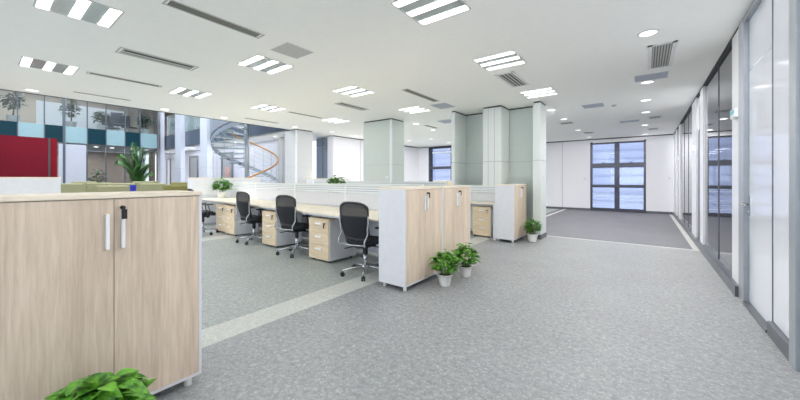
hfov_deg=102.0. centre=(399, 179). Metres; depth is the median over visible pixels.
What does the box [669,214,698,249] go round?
floor stripe
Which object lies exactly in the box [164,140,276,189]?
wall
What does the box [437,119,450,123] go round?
ceiling hatch
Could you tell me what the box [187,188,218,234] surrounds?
office chair
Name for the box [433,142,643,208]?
building
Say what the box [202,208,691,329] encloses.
floor
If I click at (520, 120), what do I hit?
wall
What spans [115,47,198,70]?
ceiling vent
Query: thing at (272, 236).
drawer pedestal
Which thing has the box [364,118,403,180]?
column
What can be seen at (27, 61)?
recessed light
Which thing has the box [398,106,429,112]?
recessed light
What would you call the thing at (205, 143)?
column
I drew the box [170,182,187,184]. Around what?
lounge chair
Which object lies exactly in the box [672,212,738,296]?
base rail
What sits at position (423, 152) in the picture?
wall
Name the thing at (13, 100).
potted tree
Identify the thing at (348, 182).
screen
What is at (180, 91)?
recessed light
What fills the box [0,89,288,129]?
trim
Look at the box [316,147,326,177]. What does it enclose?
window
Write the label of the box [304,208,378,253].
desk
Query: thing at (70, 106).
potted tree
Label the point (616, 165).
window
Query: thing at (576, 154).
wall
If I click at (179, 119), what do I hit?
column
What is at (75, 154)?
panel
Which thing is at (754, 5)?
rail
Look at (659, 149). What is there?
wall
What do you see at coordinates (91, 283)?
storage cabinet
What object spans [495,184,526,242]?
storage cabinet
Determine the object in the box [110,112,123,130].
swivel chair
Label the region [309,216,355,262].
drawer pedestal
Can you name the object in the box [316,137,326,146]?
transom window
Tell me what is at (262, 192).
screen
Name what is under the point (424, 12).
recessed light
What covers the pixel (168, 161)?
door
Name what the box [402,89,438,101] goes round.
ceiling vent
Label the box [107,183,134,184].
lounge chair
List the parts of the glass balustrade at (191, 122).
pane, pane, pane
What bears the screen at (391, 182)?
on the floor at (239, 279)
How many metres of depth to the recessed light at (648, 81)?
5.71 m
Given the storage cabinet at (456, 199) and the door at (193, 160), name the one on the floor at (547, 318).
the storage cabinet at (456, 199)
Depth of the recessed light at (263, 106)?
7.71 m
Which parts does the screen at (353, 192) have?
panel, plate, rail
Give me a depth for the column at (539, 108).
7.12 m
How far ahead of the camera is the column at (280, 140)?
13.24 m
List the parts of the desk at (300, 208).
frame rail, modesty panel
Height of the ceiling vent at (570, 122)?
0.007 m
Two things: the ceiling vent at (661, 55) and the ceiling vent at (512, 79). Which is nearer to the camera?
the ceiling vent at (661, 55)
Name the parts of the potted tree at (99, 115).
pot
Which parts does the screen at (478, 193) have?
rail, panel, plate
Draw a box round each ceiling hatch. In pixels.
[269,42,314,58]
[430,102,455,108]
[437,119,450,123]
[581,103,604,108]
[619,119,638,122]
[634,71,668,81]
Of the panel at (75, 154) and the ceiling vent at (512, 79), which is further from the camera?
the panel at (75, 154)
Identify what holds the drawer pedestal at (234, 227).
on the trim at (259, 231)
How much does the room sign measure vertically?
0.100 m
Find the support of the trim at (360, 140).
attached to the wall at (346, 151)
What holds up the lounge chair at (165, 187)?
on the floor
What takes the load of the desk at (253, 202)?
on the floor at (239, 279)
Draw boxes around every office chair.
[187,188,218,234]
[234,191,266,244]
[274,195,313,257]
[338,201,378,280]
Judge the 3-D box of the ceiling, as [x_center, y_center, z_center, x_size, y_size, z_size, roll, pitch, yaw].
[-6.173,-1.895,11.553,32.200,0.350,20.950,0,0,37]
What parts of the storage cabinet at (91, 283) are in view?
door, handle, handle, door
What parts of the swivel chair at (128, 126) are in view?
backrest, seat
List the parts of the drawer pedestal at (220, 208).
drawer, drawer, drawer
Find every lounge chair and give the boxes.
[61,183,83,192]
[71,181,96,191]
[85,183,106,191]
[96,185,129,191]
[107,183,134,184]
[132,181,153,190]
[140,183,166,190]
[163,185,187,190]
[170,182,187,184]
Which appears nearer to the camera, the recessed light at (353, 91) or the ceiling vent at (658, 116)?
the recessed light at (353, 91)
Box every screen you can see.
[0,177,60,193]
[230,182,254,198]
[255,183,294,200]
[295,183,344,206]
[314,181,346,192]
[345,184,423,210]
[347,181,389,193]
[390,181,446,185]
[458,185,494,201]
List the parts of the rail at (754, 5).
rail, rail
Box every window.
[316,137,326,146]
[429,146,451,181]
[590,139,645,212]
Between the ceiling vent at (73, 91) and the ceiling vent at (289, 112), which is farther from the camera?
the ceiling vent at (289, 112)
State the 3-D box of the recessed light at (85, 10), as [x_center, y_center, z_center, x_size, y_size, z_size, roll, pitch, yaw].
[-3.223,-1.714,3.258,0.582,0.012,0.582,0,0,37]
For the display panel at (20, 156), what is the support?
on the floor at (239, 279)
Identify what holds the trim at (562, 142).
attached to the wall at (576, 154)
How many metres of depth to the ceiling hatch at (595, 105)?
7.49 m
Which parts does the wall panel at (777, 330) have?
kick plate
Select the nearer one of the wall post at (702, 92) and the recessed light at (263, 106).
the wall post at (702, 92)
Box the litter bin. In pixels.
[129,185,136,190]
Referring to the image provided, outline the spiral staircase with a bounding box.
[210,119,279,189]
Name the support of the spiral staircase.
on the floor
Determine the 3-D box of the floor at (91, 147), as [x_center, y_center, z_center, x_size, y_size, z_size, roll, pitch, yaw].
[-19.361,-2.165,15.562,5.540,0.730,11.400,0,0,37]
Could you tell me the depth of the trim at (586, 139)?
14.27 m
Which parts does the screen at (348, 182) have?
rail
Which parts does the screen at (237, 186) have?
panel, plate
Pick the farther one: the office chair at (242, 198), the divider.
the divider
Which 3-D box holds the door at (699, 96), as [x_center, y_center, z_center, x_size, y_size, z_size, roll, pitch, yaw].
[5.988,-0.195,6.447,0.060,2.930,0.560,0,0,37]
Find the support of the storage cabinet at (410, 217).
on the floor at (547, 318)
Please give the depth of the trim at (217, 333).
3.25 m
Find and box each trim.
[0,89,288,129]
[164,122,285,149]
[202,230,261,240]
[202,235,492,347]
[333,135,418,147]
[360,140,360,180]
[466,106,532,115]
[546,139,589,142]
[547,235,699,250]
[562,142,562,206]
[590,134,673,139]
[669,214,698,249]
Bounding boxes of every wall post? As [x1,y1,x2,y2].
[674,134,674,211]
[675,129,677,215]
[679,124,681,218]
[692,98,697,237]
[700,86,704,244]
[732,29,738,284]
[739,18,749,301]
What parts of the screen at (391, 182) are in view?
plate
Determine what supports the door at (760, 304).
attached to the wall post at (744, 70)
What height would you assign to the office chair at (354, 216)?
1.016 m
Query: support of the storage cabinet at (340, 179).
on the floor at (239, 279)
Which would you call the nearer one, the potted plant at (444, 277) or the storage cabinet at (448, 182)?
the potted plant at (444, 277)
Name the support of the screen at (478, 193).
attached to the desk at (472, 203)
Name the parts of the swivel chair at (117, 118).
backrest, seat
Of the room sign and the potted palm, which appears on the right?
the room sign
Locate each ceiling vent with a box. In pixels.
[73,91,130,100]
[86,71,162,87]
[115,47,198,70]
[162,0,264,38]
[289,112,320,117]
[335,102,368,110]
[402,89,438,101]
[494,71,529,87]
[559,121,574,124]
[647,40,677,69]
[648,115,662,118]
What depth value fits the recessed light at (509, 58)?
4.66 m
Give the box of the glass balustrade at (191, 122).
[167,114,199,135]
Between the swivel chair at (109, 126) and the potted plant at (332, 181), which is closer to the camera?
the potted plant at (332, 181)
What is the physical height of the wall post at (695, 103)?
3.000 m
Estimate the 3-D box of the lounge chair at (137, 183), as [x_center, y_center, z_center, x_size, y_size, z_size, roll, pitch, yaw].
[-11.602,0.683,14.413,0.780,1.233,0.860,0,0,26]
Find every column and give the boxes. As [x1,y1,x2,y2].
[158,112,163,182]
[175,114,184,181]
[200,118,211,177]
[277,137,284,182]
[285,129,312,190]
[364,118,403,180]
[451,111,465,184]
[483,105,508,192]
[533,101,546,239]
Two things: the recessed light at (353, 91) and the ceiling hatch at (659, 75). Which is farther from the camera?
the recessed light at (353, 91)
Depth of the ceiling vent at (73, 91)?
6.67 m
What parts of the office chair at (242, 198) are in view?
frame, seat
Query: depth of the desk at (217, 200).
8.61 m
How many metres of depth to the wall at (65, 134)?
15.93 m
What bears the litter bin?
on the floor
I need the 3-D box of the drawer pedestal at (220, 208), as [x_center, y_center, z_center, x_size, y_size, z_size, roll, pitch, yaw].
[-4.242,0.958,8.172,0.514,0.685,0.590,0,0,39]
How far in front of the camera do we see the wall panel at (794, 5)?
2.20 m
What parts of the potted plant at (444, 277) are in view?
pot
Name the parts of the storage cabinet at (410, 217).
door, handle, door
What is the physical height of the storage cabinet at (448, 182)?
1.270 m
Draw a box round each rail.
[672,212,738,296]
[674,0,761,133]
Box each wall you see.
[0,90,174,182]
[0,92,157,182]
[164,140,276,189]
[327,135,332,177]
[333,136,418,181]
[419,147,428,181]
[466,107,532,230]
[546,140,589,207]
[590,137,645,142]
[646,135,673,211]
[678,108,691,230]
[705,45,731,273]
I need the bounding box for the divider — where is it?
[36,100,123,131]
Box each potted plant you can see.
[42,368,156,399]
[211,177,232,197]
[326,175,344,192]
[429,249,461,286]
[453,242,480,277]
[522,218,542,241]
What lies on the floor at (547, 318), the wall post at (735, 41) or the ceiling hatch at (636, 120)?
the wall post at (735, 41)
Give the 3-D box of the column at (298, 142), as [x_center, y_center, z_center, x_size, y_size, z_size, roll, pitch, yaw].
[-3.557,-0.210,11.390,0.691,3.020,0.681,0,0,37]
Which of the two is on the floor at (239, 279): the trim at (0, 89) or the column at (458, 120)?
the column at (458, 120)
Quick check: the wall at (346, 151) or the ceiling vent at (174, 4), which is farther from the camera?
the wall at (346, 151)
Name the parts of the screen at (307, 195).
panel, plate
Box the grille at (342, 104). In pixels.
[338,103,365,109]
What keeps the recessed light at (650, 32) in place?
in the ceiling
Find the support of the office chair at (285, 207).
on the floor at (239, 279)
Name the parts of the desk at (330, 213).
frame rail, modesty panel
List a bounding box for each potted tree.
[0,92,27,121]
[58,99,80,126]
[86,169,108,182]
[91,111,109,129]
[136,115,154,133]
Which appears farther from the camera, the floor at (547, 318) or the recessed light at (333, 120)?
the recessed light at (333, 120)
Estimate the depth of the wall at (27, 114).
20.40 m
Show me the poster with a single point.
(227, 169)
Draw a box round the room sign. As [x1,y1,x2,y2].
[730,108,737,118]
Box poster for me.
[225,167,229,176]
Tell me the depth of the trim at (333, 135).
13.45 m
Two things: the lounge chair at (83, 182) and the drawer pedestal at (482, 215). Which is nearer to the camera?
the drawer pedestal at (482, 215)
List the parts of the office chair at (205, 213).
seat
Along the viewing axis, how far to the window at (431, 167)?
16.91 m
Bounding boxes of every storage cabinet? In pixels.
[0,190,201,399]
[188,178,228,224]
[306,178,330,182]
[334,178,349,180]
[379,186,442,290]
[433,181,450,184]
[438,185,470,271]
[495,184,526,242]
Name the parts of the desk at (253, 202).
modesty panel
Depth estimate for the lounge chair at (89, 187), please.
12.66 m
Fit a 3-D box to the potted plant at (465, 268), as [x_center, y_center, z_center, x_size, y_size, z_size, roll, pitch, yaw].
[0.873,1.074,4.354,0.400,0.453,0.413,0,0,37]
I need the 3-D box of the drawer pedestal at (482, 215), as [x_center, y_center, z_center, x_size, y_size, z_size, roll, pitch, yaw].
[1.919,0.958,7.451,0.437,0.685,0.248,0,0,37]
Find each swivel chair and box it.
[103,118,120,130]
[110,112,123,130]
[121,116,137,131]
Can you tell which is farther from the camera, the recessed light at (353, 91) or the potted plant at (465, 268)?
the recessed light at (353, 91)
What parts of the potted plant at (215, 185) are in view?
pot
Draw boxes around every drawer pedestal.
[216,204,230,231]
[225,205,257,235]
[262,210,300,247]
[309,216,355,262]
[473,206,492,237]
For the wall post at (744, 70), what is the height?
3.000 m
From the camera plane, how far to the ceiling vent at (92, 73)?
5.55 m
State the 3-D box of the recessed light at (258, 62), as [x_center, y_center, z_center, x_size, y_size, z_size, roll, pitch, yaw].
[-2.011,-1.714,4.855,0.582,0.012,0.582,0,0,37]
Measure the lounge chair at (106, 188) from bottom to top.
1.120 m
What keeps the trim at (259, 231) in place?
on the floor at (239, 279)
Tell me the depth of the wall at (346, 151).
13.47 m
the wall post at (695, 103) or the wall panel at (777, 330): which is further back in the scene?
the wall post at (695, 103)
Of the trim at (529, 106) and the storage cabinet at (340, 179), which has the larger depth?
the storage cabinet at (340, 179)
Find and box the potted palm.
[115,142,154,182]
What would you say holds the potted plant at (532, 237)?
on the floor at (547, 318)
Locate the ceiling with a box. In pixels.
[0,0,752,155]
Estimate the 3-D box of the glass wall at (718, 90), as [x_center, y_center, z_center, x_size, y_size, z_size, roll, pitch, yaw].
[4.793,-0.250,4.878,0.038,2.900,2.454,0,0,37]
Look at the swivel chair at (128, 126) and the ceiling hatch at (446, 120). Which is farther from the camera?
the swivel chair at (128, 126)
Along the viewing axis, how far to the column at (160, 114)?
18.80 m
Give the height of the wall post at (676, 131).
3.000 m
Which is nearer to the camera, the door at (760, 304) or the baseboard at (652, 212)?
the door at (760, 304)
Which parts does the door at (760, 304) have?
handle, transom panel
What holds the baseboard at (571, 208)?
attached to the wall at (576, 154)
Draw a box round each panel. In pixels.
[0,135,56,176]
[58,144,85,182]
[149,151,154,180]
[493,204,496,239]
[767,0,788,360]
[789,0,799,371]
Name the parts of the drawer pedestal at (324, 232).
drawer, drawer, drawer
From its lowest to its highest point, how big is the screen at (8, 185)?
1.350 m
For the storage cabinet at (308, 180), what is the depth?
11.13 m
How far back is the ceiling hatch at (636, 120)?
9.54 m
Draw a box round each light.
[18,56,78,74]
[24,88,39,91]
[33,0,123,27]
[168,87,211,97]
[237,55,293,73]
[251,104,285,111]
[321,118,347,122]
[333,86,373,96]
[391,0,470,25]
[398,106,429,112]
[473,50,525,70]
[520,87,557,97]
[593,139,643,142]
[637,29,659,36]
[640,80,654,83]
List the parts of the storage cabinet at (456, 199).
door, door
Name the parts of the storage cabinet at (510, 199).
door, door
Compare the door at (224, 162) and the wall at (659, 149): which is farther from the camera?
the door at (224, 162)
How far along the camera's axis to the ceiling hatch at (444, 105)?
7.49 m
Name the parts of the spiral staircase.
balustrade panel, handrail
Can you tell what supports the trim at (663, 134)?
attached to the wall at (576, 154)
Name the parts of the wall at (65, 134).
spandrel panel, spandrel panel, spandrel panel, spandrel panel, spandrel panel, spandrel panel, spandrel panel, spandrel panel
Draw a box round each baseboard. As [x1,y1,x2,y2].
[546,206,589,209]
[646,211,671,213]
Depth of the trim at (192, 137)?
14.78 m
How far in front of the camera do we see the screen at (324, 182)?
10.60 m
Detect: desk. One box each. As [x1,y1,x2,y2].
[202,197,235,202]
[220,199,275,227]
[256,203,339,237]
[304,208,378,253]
[470,201,494,230]
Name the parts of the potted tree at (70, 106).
pot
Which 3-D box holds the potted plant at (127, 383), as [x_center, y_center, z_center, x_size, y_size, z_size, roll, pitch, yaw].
[-1.394,1.082,1.470,0.481,0.437,0.484,0,0,37]
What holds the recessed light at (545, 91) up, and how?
in the ceiling
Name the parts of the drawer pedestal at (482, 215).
drawer, drawer, drawer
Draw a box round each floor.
[57,135,158,152]
[153,235,799,399]
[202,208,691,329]
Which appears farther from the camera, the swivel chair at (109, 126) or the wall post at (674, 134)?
the swivel chair at (109, 126)
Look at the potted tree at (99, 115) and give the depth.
17.14 m
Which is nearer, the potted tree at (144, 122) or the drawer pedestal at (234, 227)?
the drawer pedestal at (234, 227)
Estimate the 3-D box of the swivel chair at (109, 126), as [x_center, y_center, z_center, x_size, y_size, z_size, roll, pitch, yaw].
[-16.522,-3.078,18.593,0.602,1.014,0.583,0,0,14]
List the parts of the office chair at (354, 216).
frame, frame, seat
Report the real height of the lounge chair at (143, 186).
1.168 m
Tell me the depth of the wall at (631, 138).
13.18 m
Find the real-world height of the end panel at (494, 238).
0.780 m
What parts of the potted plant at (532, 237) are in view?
pot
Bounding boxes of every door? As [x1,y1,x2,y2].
[166,158,170,184]
[189,155,197,177]
[221,152,232,177]
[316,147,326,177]
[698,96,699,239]
[738,0,772,332]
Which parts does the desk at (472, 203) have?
frame rail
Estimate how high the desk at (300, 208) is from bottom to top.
0.780 m
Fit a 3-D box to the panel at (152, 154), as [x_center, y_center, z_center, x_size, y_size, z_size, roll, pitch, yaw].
[-14.123,-0.160,18.447,0.200,2.880,0.256,0,0,37]
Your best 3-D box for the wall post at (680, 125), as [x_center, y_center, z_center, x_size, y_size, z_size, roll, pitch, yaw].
[8.730,-0.200,10.047,0.110,3.000,0.529,0,0,37]
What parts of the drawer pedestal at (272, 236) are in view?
drawer, drawer, drawer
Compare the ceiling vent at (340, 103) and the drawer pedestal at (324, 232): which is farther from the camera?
the ceiling vent at (340, 103)
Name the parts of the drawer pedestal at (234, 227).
drawer, drawer, drawer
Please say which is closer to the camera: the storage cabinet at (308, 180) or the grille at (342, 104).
the grille at (342, 104)
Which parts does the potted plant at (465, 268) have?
pot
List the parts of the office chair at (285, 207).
frame, seat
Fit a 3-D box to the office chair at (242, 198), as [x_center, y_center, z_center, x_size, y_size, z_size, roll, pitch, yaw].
[-3.034,0.766,6.781,0.669,1.067,0.654,0,0,33]
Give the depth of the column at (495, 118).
7.59 m
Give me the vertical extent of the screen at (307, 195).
0.444 m
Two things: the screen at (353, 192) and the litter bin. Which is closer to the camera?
the screen at (353, 192)
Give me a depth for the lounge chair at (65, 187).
11.75 m
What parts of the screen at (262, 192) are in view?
panel, plate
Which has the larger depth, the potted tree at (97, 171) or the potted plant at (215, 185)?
the potted tree at (97, 171)
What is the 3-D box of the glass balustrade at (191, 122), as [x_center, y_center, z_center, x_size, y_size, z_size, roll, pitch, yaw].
[-10.326,-3.100,16.354,7.820,1.100,0.060,0,0,37]
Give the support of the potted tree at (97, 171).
on the floor
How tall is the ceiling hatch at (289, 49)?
0.006 m
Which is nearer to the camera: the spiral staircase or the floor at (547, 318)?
the floor at (547, 318)
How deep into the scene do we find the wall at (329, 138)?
12.64 m
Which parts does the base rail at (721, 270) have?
rail, rail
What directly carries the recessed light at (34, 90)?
in the ceiling

